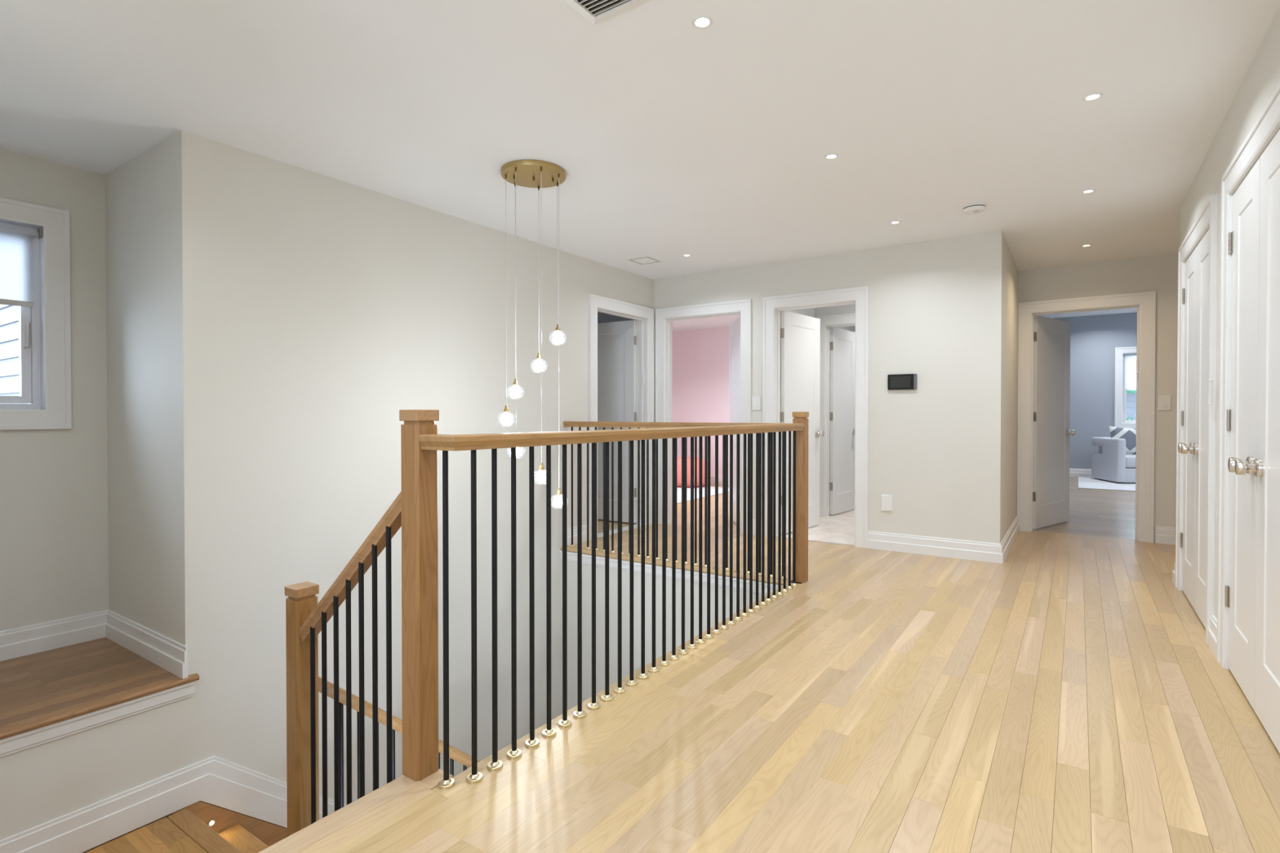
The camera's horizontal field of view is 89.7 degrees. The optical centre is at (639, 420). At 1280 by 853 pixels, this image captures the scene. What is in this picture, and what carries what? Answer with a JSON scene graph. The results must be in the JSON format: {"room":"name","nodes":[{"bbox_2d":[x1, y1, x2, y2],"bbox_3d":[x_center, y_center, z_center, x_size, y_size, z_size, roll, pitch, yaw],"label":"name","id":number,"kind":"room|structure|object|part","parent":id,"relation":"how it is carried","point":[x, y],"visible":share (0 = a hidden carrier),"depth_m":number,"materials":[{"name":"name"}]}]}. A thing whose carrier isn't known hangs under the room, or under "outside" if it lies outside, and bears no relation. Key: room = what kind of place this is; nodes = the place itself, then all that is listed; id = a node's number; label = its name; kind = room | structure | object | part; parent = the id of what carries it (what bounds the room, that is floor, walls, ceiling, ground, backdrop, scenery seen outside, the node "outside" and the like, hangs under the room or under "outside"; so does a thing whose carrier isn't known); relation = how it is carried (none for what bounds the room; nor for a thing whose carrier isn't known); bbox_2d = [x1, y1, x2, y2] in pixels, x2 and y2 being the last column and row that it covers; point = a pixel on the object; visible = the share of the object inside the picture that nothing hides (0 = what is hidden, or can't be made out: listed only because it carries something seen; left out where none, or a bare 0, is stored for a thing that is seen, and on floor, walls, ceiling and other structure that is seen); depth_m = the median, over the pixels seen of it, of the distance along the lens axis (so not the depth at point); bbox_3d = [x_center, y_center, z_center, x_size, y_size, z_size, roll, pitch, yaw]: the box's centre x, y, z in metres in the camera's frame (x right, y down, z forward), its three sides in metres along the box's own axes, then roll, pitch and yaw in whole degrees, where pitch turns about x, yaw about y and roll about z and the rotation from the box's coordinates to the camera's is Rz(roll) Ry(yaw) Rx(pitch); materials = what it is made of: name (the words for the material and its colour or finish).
{"room":"upstairs landing","nodes":[
{"label":"upstairs landing","id":0,"kind":"room"},
{"bbox_2d":[0,149,108,631],"bbox_3d":[-3.464,-0.063,3.076,0.150,2.623,1.425,0,1,34],"label":"wall","id":1,"kind":"structure","parent":0,"point":[54,540],"depth_m":3.48,"materials":[{"name":"white paint"}]},
{"bbox_2d":[0,196,71,430],"bbox_3d":[-3.418,-0.539,3.127,0.184,1.175,0.960,0,1,34],"label":"window","id":2,"kind":"structure","parent":1,"relation":"in","point":[44,328],"depth_m":3.41,"materials":[{"name":"white paint"}]},
{"bbox_3d":[-3.450,-0.539,3.149,0.045,0.901,0.686,0,1,34],"label":"sash","id":3,"kind":"part","parent":2,"relation":"part of","materials":[{"name":"glass"}]},
{"bbox_3d":[-3.453,-0.539,3.150,0.080,0.965,0.750,0,1,34],"label":"frame","id":4,"kind":"part","parent":2,"relation":"part of","materials":[{"name":"white plastic"}]},
{"bbox_2d":[0,222,41,307],"bbox_3d":[-3.389,-0.805,3.110,0.052,0.417,0.736,0,1,34],"label":"roller shade","id":5,"kind":"object","parent":2,"relation":"attached to","point":[16,281],"visible":1,"depth_m":3.35,"materials":[{"name":"fabric"}]},
{"bbox_3d":[-3.175,-0.842,3.395,0.003,0.305,0.003,0,1,-11],"label":"bead chain","id":6,"kind":"part","parent":5,"relation":"part of","materials":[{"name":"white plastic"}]},
{"bbox_3d":[-3.228,-0.448,3.387,0.016,0.144,0.037,0,1,-4],"label":"lock lever","id":7,"kind":"part","parent":2,"relation":"part of","materials":[{"name":"silver metal"}]},
{"bbox_2d":[0,637,199,739],"bbox_3d":[-2.925,1.236,2.821,1.044,0.030,1.350,0,1,34],"label":"window seat","id":8,"kind":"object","parent":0,"point":[39,690],"depth_m":3.00,"materials":[{"name":"brown wood"}]},
{"bbox_2d":[105,136,174,639],"bbox_3d":[-2.662,-0.067,3.464,1.040,2.623,0.120,0,1,34],"label":"wall","id":9,"kind":"structure","parent":0,"point":[139,244],"depth_m":3.34,"materials":[{"name":"white paint"}]},
{"bbox_2d":[0,129,653,852],"bbox_3d":[-1.341,1.286,4.387,0.120,5.348,5.320,0,1,34],"label":"wall","id":10,"kind":"structure","parent":0,"point":[310,309],"depth_m":3.66,"materials":[{"name":"white paint"}]},
{"bbox_2d":[0,609,187,679],"bbox_3d":[-2.941,1.148,2.804,1.036,0.147,1.305,0,1,34],"label":"baseboard","id":11,"kind":"structure","parent":10,"relation":"attached to","point":[170,655],"depth_m":3.37,"materials":[{"name":"white paint"}]},
{"bbox_2d":[0,680,195,757],"bbox_3d":[-2.460,1.289,2.618,0.022,0.078,1.135,0,1,34],"label":"trim","id":12,"kind":"structure","parent":10,"relation":"attached to","point":[28,740],"depth_m":2.77,"materials":[{"name":"white paint"}]},
{"bbox_2d":[0,755,345,852],"bbox_3d":[-1.725,2.853,3.716,0.019,2.414,3.750,0,1,34],"label":"baseboard","id":13,"kind":"structure","parent":10,"relation":"attached to","point":[215,780],"depth_m":2.98,"materials":[{"name":"white paint"}]},
{"bbox_2d":[567,524,591,546],"bbox_3d":[-0.515,0.969,5.471,0.022,0.140,0.293,0,1,34],"label":"baseboard","id":14,"kind":"structure","parent":10,"relation":"attached to","point":[584,526],"depth_m":5.43,"materials":[{"name":"white paint"}]},
{"bbox_2d":[588,293,654,540],"bbox_3d":[-0.523,-0.039,6.248,0.926,2.139,1.008,0,1,34],"label":"door","id":15,"kind":"structure","parent":10,"relation":"in","point":[620,353],"depth_m":6.38,"materials":[{"name":"white paint"}]},
{"bbox_2d":[597,311,634,323],"bbox_3d":[-1.137,-0.201,7.415,3.090,2.438,0.060,0,1,34],"label":"wall","id":16,"kind":"structure","parent":0,"point":[602,317],"depth_m":6.82,"materials":[{"name":"grey paint"}]},
{"bbox_2d":[0,0,1279,331],"bbox_3d":[0.036,-1.449,4.443,7.560,0.120,10.610,0,1,34],"label":"ceiling","id":17,"kind":"structure","parent":0,"point":[672,138],"depth_m":2.82,"materials":[{"name":"white paint"}]},
{"bbox_2d":[497,159,568,508],"bbox_3d":[-0.595,-0.448,3.578,0.394,1.864,0.395,0,1,34],"label":"pendant light","id":18,"kind":"object","parent":17,"relation":"hanging from","point":[530,173],"visible":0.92,"depth_m":3.56,"materials":[{"name":"gold metal"}]},
{"bbox_3d":[-0.739,-0.709,3.549,0.003,1.248,0.003,0,1,34],"label":"cord","id":19,"kind":"part","parent":18,"relation":"part of","materials":[{"name":"white plastic"}]},
{"bbox_3d":[-0.739,-0.010,3.557,0.099,0.080,0.102,0,1,34],"label":"glass globe","id":20,"kind":"part","parent":18,"relation":"part of"},
{"bbox_3d":[-0.739,-0.012,3.557,0.040,0.061,0.040,0,1,34],"label":"bulb","id":21,"kind":"part","parent":18,"relation":"part of","materials":[{"name":"white glass"}]},
{"bbox_3d":[-0.710,-0.167,3.674,0.040,0.061,0.040,0,1,34],"label":"bulb","id":22,"kind":"part","parent":18,"relation":"part of","materials":[{"name":"white glass"}]},
{"bbox_3d":[-0.710,-0.787,3.667,0.003,1.094,0.003,0,1,34],"label":"cord","id":23,"kind":"part","parent":18,"relation":"part of","materials":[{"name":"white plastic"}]},
{"bbox_3d":[-0.710,-0.166,3.674,0.099,0.080,0.102,0,1,34],"label":"glass globe","id":24,"kind":"part","parent":18,"relation":"part of"},
{"bbox_3d":[-0.664,-0.622,3.446,0.003,1.420,0.003,0,1,34],"label":"cord","id":25,"kind":"part","parent":18,"relation":"part of","materials":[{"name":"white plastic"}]},
{"bbox_3d":[-0.664,0.163,3.454,0.099,0.080,0.102,0,1,34],"label":"glass globe","id":26,"kind":"part","parent":18,"relation":"part of"},
{"bbox_3d":[-0.664,0.161,3.454,0.040,0.061,0.040,0,1,34],"label":"bulb","id":27,"kind":"part","parent":18,"relation":"part of","materials":[{"name":"white glass"}]},
{"bbox_3d":[-0.586,-0.320,3.732,0.100,0.080,0.102,0,1,34],"label":"glass globe","id":28,"kind":"part","parent":18,"relation":"part of"},
{"bbox_3d":[-0.586,-0.322,3.732,0.040,0.061,0.040,0,1,34],"label":"bulb","id":29,"kind":"part","parent":18,"relation":"part of","materials":[{"name":"white glass"}]},
{"bbox_3d":[-0.586,-0.865,3.726,0.003,0.940,0.003,0,1,34],"label":"cord","id":30,"kind":"part","parent":18,"relation":"part of","materials":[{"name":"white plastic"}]},
{"bbox_3d":[-0.527,0.302,3.450,0.099,0.080,0.102,0,1,34],"label":"glass globe","id":31,"kind":"part","parent":18,"relation":"part of"},
{"bbox_3d":[-0.527,0.300,3.450,0.040,0.061,0.040,0,1,34],"label":"bulb","id":32,"kind":"part","parent":18,"relation":"part of","materials":[{"name":"white glass"}]},
{"bbox_3d":[-0.527,-0.553,3.441,0.003,1.559,0.003,0,1,34],"label":"cord","id":33,"kind":"part","parent":18,"relation":"part of","materials":[{"name":"white plastic"}]},
{"bbox_3d":[-0.469,-0.473,3.669,0.099,0.080,0.102,0,1,34],"label":"glass globe","id":34,"kind":"part","parent":18,"relation":"part of"},
{"bbox_3d":[-0.469,-0.475,3.669,0.040,0.061,0.040,0,1,34],"label":"bulb","id":35,"kind":"part","parent":18,"relation":"part of","materials":[{"name":"white glass"}]},
{"bbox_3d":[-0.469,-0.941,3.664,0.003,0.786,0.003,0,1,34],"label":"cord","id":36,"kind":"part","parent":18,"relation":"part of","materials":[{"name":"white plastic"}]},
{"bbox_3d":[-0.445,-0.482,3.536,0.003,1.703,0.003,0,1,34],"label":"cord","id":37,"kind":"part","parent":18,"relation":"part of","materials":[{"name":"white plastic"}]},
{"bbox_3d":[-0.445,0.443,3.546,0.040,0.061,0.040,0,1,34],"label":"bulb","id":38,"kind":"part","parent":18,"relation":"part of","materials":[{"name":"white glass"}]},
{"bbox_3d":[-0.445,0.445,3.546,0.099,0.080,0.102,0,1,34],"label":"glass globe","id":39,"kind":"part","parent":18,"relation":"part of"},
{"bbox_2d":[563,0,650,24],"bbox_3d":[-0.003,-1.422,1.834,0.686,0.139,0.452,0,1,34],"label":"ceiling vent","id":40,"kind":"object","parent":17,"relation":"in","point":[595,11],"visible":1,"depth_m":2.12,"materials":[{"name":"white plastic"}]},
{"bbox_2d":[626,256,662,265],"bbox_3d":[0.042,-1.399,5.625,0.230,0.003,0.240,0,1,34],"label":"ceiling vent","id":41,"kind":"object","parent":17,"relation":"in","point":[645,260],"visible":1,"depth_m":5.62,"materials":[{"name":"white plastic"}]},
{"bbox_2d":[691,14,712,28],"bbox_3d":[0.213,-1.363,2.200,0.072,0.004,0.072,0,1,34],"label":"recessed light","id":42,"kind":"object","parent":17,"relation":"in","point":[703,21],"visible":1,"depth_m":2.20,"materials":[{"name":"white plastic"}]},
{"bbox_2d":[824,153,838,159],"bbox_3d":[0.997,-1.375,3.350,0.072,0.004,0.072,0,1,34],"label":"recessed light","id":43,"kind":"object","parent":17,"relation":"in","point":[832,156],"visible":1,"depth_m":3.35,"materials":[{"name":"white plastic"}]},
{"bbox_2d":[889,220,901,224],"bbox_3d":[1.787,-1.387,4.501,0.072,0.004,0.072,0,1,34],"label":"recessed light","id":44,"kind":"object","parent":17,"relation":"in","point":[895,222],"visible":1,"depth_m":4.50,"materials":[{"name":"white plastic"}]},
{"bbox_2d":[962,202,986,214],"bbox_3d":[2.159,-1.365,4.154,0.132,0.041,0.132,0,1,34],"label":"smoke detector","id":45,"kind":"object","parent":17,"relation":"attached to","point":[973,208],"visible":1,"depth_m":4.12,"materials":[{"name":"white plastic"}]},
{"bbox_3d":[2.159,-1.381,4.154,0.132,0.010,0.132,0,1,34],"label":"plate","id":46,"kind":"part","parent":45,"relation":"part of","materials":[{"name":"white plastic"}]},
{"bbox_2d":[1080,244,1092,247],"bbox_3d":[3.553,-1.394,5.119,0.072,0.004,0.072,0,1,34],"label":"recessed light","id":47,"kind":"object","parent":17,"relation":"in","point":[1086,245],"visible":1,"depth_m":5.11,"materials":[{"name":"white plastic"}]},
{"bbox_2d":[1080,189,1095,193],"bbox_3d":[2.700,-1.381,3.873,0.072,0.004,0.072,0,1,34],"label":"recessed light","id":48,"kind":"object","parent":17,"relation":"in","point":[1087,191],"visible":1,"depth_m":3.88,"materials":[{"name":"white plastic"}]},
{"bbox_2d":[1082,92,1102,101],"bbox_3d":[1.915,-1.369,2.720,0.072,0.004,0.072,0,1,34],"label":"recessed light","id":49,"kind":"object","parent":17,"relation":"in","point":[1093,96],"visible":1,"depth_m":2.72,"materials":[{"name":"white plastic"}]},
{"bbox_2d":[561,560,767,714],"bbox_3d":[0.192,2.516,4.811,1.950,2.880,0.115,0,1,34],"label":"wall","id":50,"kind":"structure","parent":0,"point":[571,566],"depth_m":4.96,"materials":[{"name":"white paint"}]},
{"bbox_2d":[560,550,782,594],"bbox_3d":[0.159,1.111,4.736,1.965,0.078,0.022,0,1,34],"label":"trim","id":51,"kind":"structure","parent":50,"relation":"attached to","point":[571,556],"depth_m":4.71,"materials":[{"name":"white paint"}]},
{"bbox_2d":[671,326,728,475],"bbox_3d":[1.501,-0.226,9.841,3.920,2.438,0.060,0,1,34],"label":"wall","id":52,"kind":"structure","parent":0,"point":[700,357],"depth_m":10.16,"materials":[{"name":"pink paint"}]},
{"bbox_2d":[710,475,728,485],"bbox_3d":[1.494,0.923,9.808,3.640,0.140,0.022,0,1,34],"label":"baseboard","id":53,"kind":"structure","parent":52,"relation":"attached to","point":[712,477],"depth_m":10.00,"materials":[{"name":"white paint"}]},
{"bbox_2d":[257,476,1279,852],"bbox_3d":[1.972,1.173,5.929,9.800,0.282,15.200,0,1,34],"label":"floor","id":54,"kind":"structure","parent":0,"point":[1064,695],"depth_m":2.21,"materials":[{"name":"brown wood"}]},
{"bbox_2d":[399,409,808,789],"bbox_3d":[0.190,0.509,3.090,0.243,1.110,2.914,0,1,34],"label":"railing","id":55,"kind":"object","parent":54,"relation":"on","point":[420,442],"visible":1,"depth_m":2.19,"materials":[{"name":"brown wood"}]},
{"bbox_3d":[-0.672,0.543,1.966,0.083,1.064,0.083,0,1,34],"label":"newel post","id":56,"kind":"part","parent":55,"relation":"part of","materials":[{"name":"brown wood"}]},
{"bbox_3d":[0.203,0.051,3.030,0.159,0.044,2.822,0,1,34],"label":"handrail","id":57,"kind":"part","parent":55,"relation":"part of","materials":[{"name":"brown wood"}]},
{"bbox_3d":[1.051,0.519,4.215,0.083,1.065,0.083,0,1,34],"label":"newel post","id":58,"kind":"part","parent":55,"relation":"part of","materials":[{"name":"brown wood"}]},
{"bbox_2d":[563,421,792,579],"bbox_3d":[0.197,0.528,4.782,1.967,1.035,0.063,0,1,34],"label":"railing","id":59,"kind":"object","parent":54,"relation":"on","point":[566,424],"visible":0.7,"depth_m":4.73,"materials":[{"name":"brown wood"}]},
{"bbox_3d":[0.197,0.033,4.776,1.967,0.044,0.063,0,1,34],"label":"handrail","id":60,"kind":"part","parent":59,"relation":"part of","materials":[{"name":"brown wood"}]},
{"bbox_2d":[676,486,728,503],"bbox_3d":[0.048,0.996,8.901,1.870,0.012,2.350,0,1,34],"label":"rug","id":61,"kind":"object","parent":54,"relation":"on","point":[712,488],"visible":0.06,"depth_m":8.86,"materials":[{"name":"white fabric"}]},
{"bbox_2d":[676,455,704,488],"bbox_3d":[0.723,0.751,9.703,0.656,0.461,0.656,0,1,34],"label":"pouf","id":62,"kind":"object","parent":61,"relation":"on","point":[678,459],"visible":0.41,"depth_m":9.43,"materials":[{"name":"pink fabric"}]},
{"bbox_2d":[1078,476,1135,491],"bbox_3d":[7.994,0.988,9.611,2.393,0.012,1.970,0,1,34],"label":"rug","id":63,"kind":"object","parent":54,"relation":"on","point":[1084,482],"visible":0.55,"depth_m":9.77,"materials":[{"name":"white fabric"}]},
{"bbox_2d":[1091,436,1135,483],"bbox_3d":[7.901,0.619,10.294,0.860,0.685,0.800,0,1,10],"label":"armchair","id":64,"kind":"object","parent":63,"relation":"on","point":[1112,463],"visible":0.49,"depth_m":10.13,"materials":[{"name":"grey fabric"}]},
{"bbox_3d":[7.958,0.613,10.609,0.660,0.680,0.160,0,1,10],"label":"backrest","id":65,"kind":"part","parent":64,"relation":"part of","materials":[{"name":"grey fabric"}]},
{"bbox_2d":[1109,426,1136,454],"bbox_3d":[7.784,0.324,10.261,0.550,0.482,0.200,0,1,16],"label":"throw pillow","id":66,"kind":"object","parent":64,"relation":"on","point":[1129,434],"visible":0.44,"depth_m":10.22,"materials":[{"name":"grey fabric"}]},
{"bbox_2d":[1125,453,1135,467],"bbox_3d":[7.891,0.637,10.235,0.650,0.190,0.640,0,1,10],"label":"seat cushion","id":67,"kind":"object","parent":64,"relation":"on","point":[1130,458],"depth_m":9.97,"materials":[{"name":"grey fabric"}]},
{"bbox_2d":[780,307,855,498],"bbox_3d":[2.044,-0.198,7.148,0.010,2.438,3.080,0,1,34],"label":"wall","id":68,"kind":"structure","parent":0,"point":[811,312],"depth_m":6.77,"materials":[{"name":"white paint"}]},
{"bbox_2d":[653,231,1003,543],"bbox_3d":[1.429,-0.182,5.631,3.040,2.438,0.120,0,1,34],"label":"wall","id":69,"kind":"structure","parent":0,"point":[935,314],"depth_m":5.02,"materials":[{"name":"white paint"}]},
{"bbox_2d":[655,298,751,534],"bbox_3d":[0.803,-0.041,6.447,1.028,2.139,0.810,0,1,34],"label":"door","id":70,"kind":"structure","parent":69,"relation":"in","point":[740,331],"depth_m":6.35,"materials":[{"name":"white paint"}]},
{"bbox_2d":[751,395,760,409],"bbox_3d":[1.051,-0.160,5.809,0.086,0.126,0.012,0,1,34],"label":"light switch","id":71,"kind":"object","parent":69,"relation":"attached to","point":[756,400],"visible":1,"depth_m":5.80,"materials":[{"name":"white plastic"}]},
{"bbox_2d":[752,519,761,536],"bbox_3d":[1.056,0.965,5.811,0.125,0.140,0.022,0,1,34],"label":"baseboard","id":72,"kind":"structure","parent":69,"relation":"attached to","point":[753,520],"depth_m":5.82,"materials":[{"name":"white paint"}]},
{"bbox_2d":[762,285,869,548],"bbox_3d":[1.710,-0.035,5.841,0.918,2.139,0.829,0,1,34],"label":"door","id":73,"kind":"structure","parent":69,"relation":"in","point":[799,334],"depth_m":5.75,"materials":[{"name":"white paint"}]},
{"bbox_3d":[1.746,0.126,6.235,0.066,0.067,0.067,1,1,42],"label":"knob","id":74,"kind":"part","parent":73,"relation":"part of","materials":[{"name":"silver metal"}]},
{"bbox_2d":[880,494,893,511],"bbox_3d":[1.987,0.664,5.179,0.088,0.134,0.014,0,1,34],"label":"blank wall plate","id":75,"kind":"object","parent":69,"relation":"attached to","point":[886,500],"visible":1,"depth_m":5.17,"materials":[{"name":"white plastic"}]},
{"bbox_2d":[887,373,916,390],"bbox_3d":[2.079,-0.308,5.101,0.217,0.122,0.021,0,1,34],"label":"wall screen","id":76,"kind":"object","parent":69,"relation":"attached to","point":[900,381],"visible":1,"depth_m":5.09,"materials":[{"name":"black plastic"}]},
{"bbox_2d":[815,303,855,315],"bbox_3d":[2.627,-0.191,6.449,1.740,2.438,0.120,0,1,34],"label":"wall","id":77,"kind":"structure","parent":0,"point":[846,308],"depth_m":6.76,"materials":[{"name":"white paint"}]},
{"bbox_2d":[815,312,855,516],"bbox_3d":[2.420,-0.046,6.938,0.828,2.139,0.742,0,1,34],"label":"door","id":78,"kind":"structure","parent":77,"relation":"in","point":[837,346],"depth_m":6.95,"materials":[{"name":"white paint"}]},
{"bbox_2d":[1001,235,1018,540],"bbox_3d":[3.086,-0.180,5.471,0.120,2.438,1.480,0,1,34],"label":"wall","id":79,"kind":"structure","parent":0,"point":[1011,272],"depth_m":5.32,"materials":[{"name":"white paint"}]},
{"bbox_2d":[867,515,1019,564],"bbox_3d":[2.712,0.967,5.652,0.972,0.140,1.622,0,1,34],"label":"baseboard","id":80,"kind":"structure","parent":79,"relation":"attached to","point":[918,544],"depth_m":4.98,"materials":[{"name":"white paint"}]},
{"bbox_2d":[1039,307,1137,318],"bbox_3d":[6.935,-1.836,7.829,3.890,0.100,6.540,0,1,34],"label":"ceiling","id":81,"kind":"structure","parent":0,"point":[1126,310],"depth_m":10.86,"materials":[{"name":"white paint"}]},
{"bbox_2d":[1054,311,1137,469],"bbox_3d":[8.785,-0.415,10.559,3.890,2.800,0.150,0,1,34],"label":"wall","id":82,"kind":"structure","parent":0,"point":[1094,339],"depth_m":11.12,"materials":[{"name":"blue paint"}]},
{"bbox_2d":[1069,468,1092,477],"bbox_3d":[8.736,0.916,10.502,3.770,0.140,0.022,0,1,34],"label":"baseboard","id":83,"kind":"structure","parent":82,"relation":"attached to","point":[1073,472],"depth_m":11.21,"materials":[{"name":"white paint"}]},
{"bbox_2d":[1114,346,1136,428],"bbox_3d":[8.534,-0.549,10.713,1.010,1.385,0.174,0,1,34],"label":"window","id":84,"kind":"structure","parent":82,"relation":"in","point":[1120,421],"depth_m":10.90,"materials":[{"name":"white paint"}]},
{"bbox_3d":[8.555,-0.549,10.744,0.800,1.175,0.040,0,1,34],"label":"sash","id":85,"kind":"part","parent":84,"relation":"part of","materials":[{"name":"white paint"}]},
{"bbox_2d":[1124,353,1136,391],"bbox_3d":[8.522,-0.815,10.694,0.760,0.617,0.040,0,1,34],"label":"roller shade","id":86,"kind":"object","parent":84,"relation":"attached to","point":[1130,359],"visible":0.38,"depth_m":10.85,"materials":[{"name":"fabric"}]},
{"bbox_2d":[1017,253,1177,542],"bbox_3d":[4.268,-0.182,5.634,1.890,2.438,0.120,0,1,34],"label":"wall","id":87,"kind":"structure","parent":0,"point":[1159,273],"depth_m":5.47,"materials":[{"name":"white paint"}]},
{"bbox_2d":[1017,290,1155,542],"bbox_3d":[4.204,-0.037,6.111,1.008,2.139,0.884,0,1,34],"label":"door","id":88,"kind":"structure","parent":87,"relation":"in","point":[1043,423],"depth_m":6.02,"materials":[{"name":"white paint"}]},
{"bbox_3d":[4.331,0.123,6.463,0.067,0.067,0.066,0,1,-37],"label":"knob","id":89,"kind":"part","parent":88,"relation":"part of","materials":[{"name":"silver metal"}]},
{"bbox_2d":[1136,360,1138,374],"bbox_3d":[4.306,-0.462,5.568,0.017,0.121,0.033,0,1,34],"label":"case","id":90,"kind":"object","parent":88,"relation":"attached to","point":[1137,361],"visible":1,"depth_m":5.56,"materials":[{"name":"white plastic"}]},
{"bbox_2d":[1158,395,1171,410],"bbox_3d":[4.437,-0.151,5.439,0.086,0.126,0.012,0,1,34],"label":"light switch","id":91,"kind":"object","parent":87,"relation":"attached to","point":[1164,401],"visible":1,"depth_m":5.44,"materials":[{"name":"white plastic"}]},
{"bbox_2d":[1155,526,1175,544],"bbox_3d":[4.699,0.971,5.266,0.750,0.140,0.022,0,1,34],"label":"baseboard","id":92,"kind":"structure","parent":87,"relation":"attached to","point":[1163,535],"depth_m":5.43,"materials":[{"name":"white paint"}]},
{"bbox_2d":[1180,6,1279,618],"bbox_3d":[1.574,-0.136,1.244,0.120,2.438,7.030,0,1,34],"label":"wall","id":93,"kind":"structure","parent":0,"point":[1262,77],"depth_m":2.90,"materials":[{"name":"white paint"}]},
{"bbox_2d":[1175,193,1217,643],"bbox_3d":[3.098,-0.011,3.541,0.192,2.139,1.218,0,1,34],"label":"door","id":94,"kind":"structure","parent":93,"relation":"in","point":[1197,252],"depth_m":3.50,"materials":[{"name":"white paint"}]},
{"bbox_3d":[3.082,0.153,3.630,0.066,0.067,0.067,0,1,34],"label":"knob","id":95,"kind":"part","parent":94,"relation":"part of","materials":[{"name":"silver metal"}]},
{"bbox_3d":[3.010,0.154,3.525,0.066,0.067,0.067,0,1,34],"label":"knob","id":96,"kind":"part","parent":94,"relation":"part of","materials":[{"name":"silver metal"}]},
{"bbox_2d":[1207,378,1213,404],"bbox_3d":[2.682,-0.136,3.024,0.017,0.121,0.033,0,1,34],"label":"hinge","id":97,"kind":"object","parent":93,"relation":"attached to","point":[1211,380],"visible":1,"depth_m":3.02,"materials":[{"name":"white metal"}]},
{"bbox_2d":[1207,614,1217,659],"bbox_3d":[2.649,0.995,2.961,0.022,0.140,0.270,0,1,34],"label":"baseboard","id":98,"kind":"structure","parent":93,"relation":"attached to","point":[1212,631],"depth_m":2.98,"materials":[{"name":"white paint"}]},
{"bbox_2d":[1217,81,1279,753],"bbox_3d":[2.264,0.002,2.317,0.192,2.139,1.218,0,1,34],"label":"door","id":99,"kind":"structure","parent":93,"relation":"in","point":[1248,584],"depth_m":2.39,"materials":[{"name":"white paint"}]},
{"bbox_3d":[2.249,0.166,2.407,0.066,0.067,0.067,0,1,34],"label":"knob","id":100,"kind":"part","parent":99,"relation":"part of","materials":[{"name":"silver metal"}]},
{"bbox_3d":[2.177,0.167,2.301,0.066,0.067,0.067,0,1,34],"label":"knob","id":101,"kind":"part","parent":99,"relation":"part of","materials":[{"name":"silver metal"}]},
{"bbox_3d":[-0.826,4.023,3.218,2.080,0.100,3.920,0,1,34],"label":"floor","id":102,"kind":"structure","parent":0,"visible":0},
{"bbox_2d":[84,800,287,852],"bbox_3d":[-1.074,2.532,3.058,1.828,2.884,3.397,0,1,34],"label":"staircase","id":103,"kind":"structure","parent":102,"relation":"on","point":[187,829],"depth_m":2.93,"materials":[{"name":"brown wood"}]},
{"bbox_2d":[208,819,215,826],"bbox_3d":[-2.094,1.967,3.144,0.003,0.032,0.032,0,1,34],"label":"step light","id":104,"kind":"object","parent":103,"relation":"attached to","point":[211,823],"visible":0.98,"depth_m":3.14,"materials":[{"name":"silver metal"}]},
{"bbox_2d":[284,490,401,836],"bbox_3d":[-0.988,1.026,2.185,0.681,1.645,0.086,0,1,34],"label":"stair railing","id":105,"kind":"object","parent":103,"relation":"on","point":[306,617],"visible":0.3,"depth_m":2.23,"materials":[{"name":"brown wood"}]},
{"bbox_3d":[-1.235,1.246,2.356,0.083,1.200,0.083,0,1,34],"label":"newel post","id":106,"kind":"part","parent":105,"relation":"part of","materials":[{"name":"brown wood"}]},
{"bbox_3d":[-0.953,0.501,2.157,0.598,0.595,0.063,0,1,34],"label":"handrail","id":107,"kind":"part","parent":105,"relation":"part of","materials":[{"name":"brown wood"}]},
{"bbox_2d":[318,676,480,808],"bbox_3d":[-0.564,2.451,3.353,0.084,3.041,2.299,0,1,34],"label":"stair railing","id":108,"kind":"object","parent":103,"relation":"on","point":[455,754],"visible":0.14,"depth_m":2.54,"materials":[{"name":"brown wood"}]},
{"bbox_3d":[-0.587,1.907,3.314,0.063,1.952,2.217,0,1,34],"label":"handrail","id":109,"kind":"part","parent":108,"relation":"part of","materials":[{"name":"brown wood"}]},
{"bbox_3d":[3.833,-0.164,3.885,0.640,2.438,0.120,0,1,34],"label":"wall","id":110,"kind":"structure","parent":0,"visible":0},
{"bbox_2d":[1172,562,1175,586],"bbox_3d":[3.770,0.985,3.932,0.782,0.140,0.177,0,1,34],"label":"baseboard","id":111,"kind":"structure","parent":110,"relation":"attached to","point":[1174,571],"depth_m":4.17,"materials":[{"name":"white paint"}]},
{"label":"outside","id":112,"kind":"structure","parent":0,"visible":0},
{"bbox_2d":[1125,391,1136,419],"bbox_3d":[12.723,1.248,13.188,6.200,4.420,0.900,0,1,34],"label":"house","id":113,"kind":"structure","parent":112,"point":[1131,398],"depth_m":14.32,"materials":[{"name":"grey"}]},
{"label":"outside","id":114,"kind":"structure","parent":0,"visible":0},
{"bbox_2d":[1125,390,1136,419],"bbox_3d":[9.883,0.992,12.879,1.684,4.942,1.550,0,1,34],"label":"tree","id":115,"kind":"object","parent":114,"point":[1135,391],"visible":0.02,"depth_m":12.81,"materials":[{"name":"green plant"}]},
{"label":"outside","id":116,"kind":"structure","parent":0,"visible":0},
{"bbox_2d":[0,304,28,404],"bbox_3d":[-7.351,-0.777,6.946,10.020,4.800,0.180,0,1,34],"label":"house wing","id":117,"kind":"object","parent":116,"point":[9,314],"visible":0.02,"depth_m":5.61,"materials":[{"name":"grey"}]}
]}

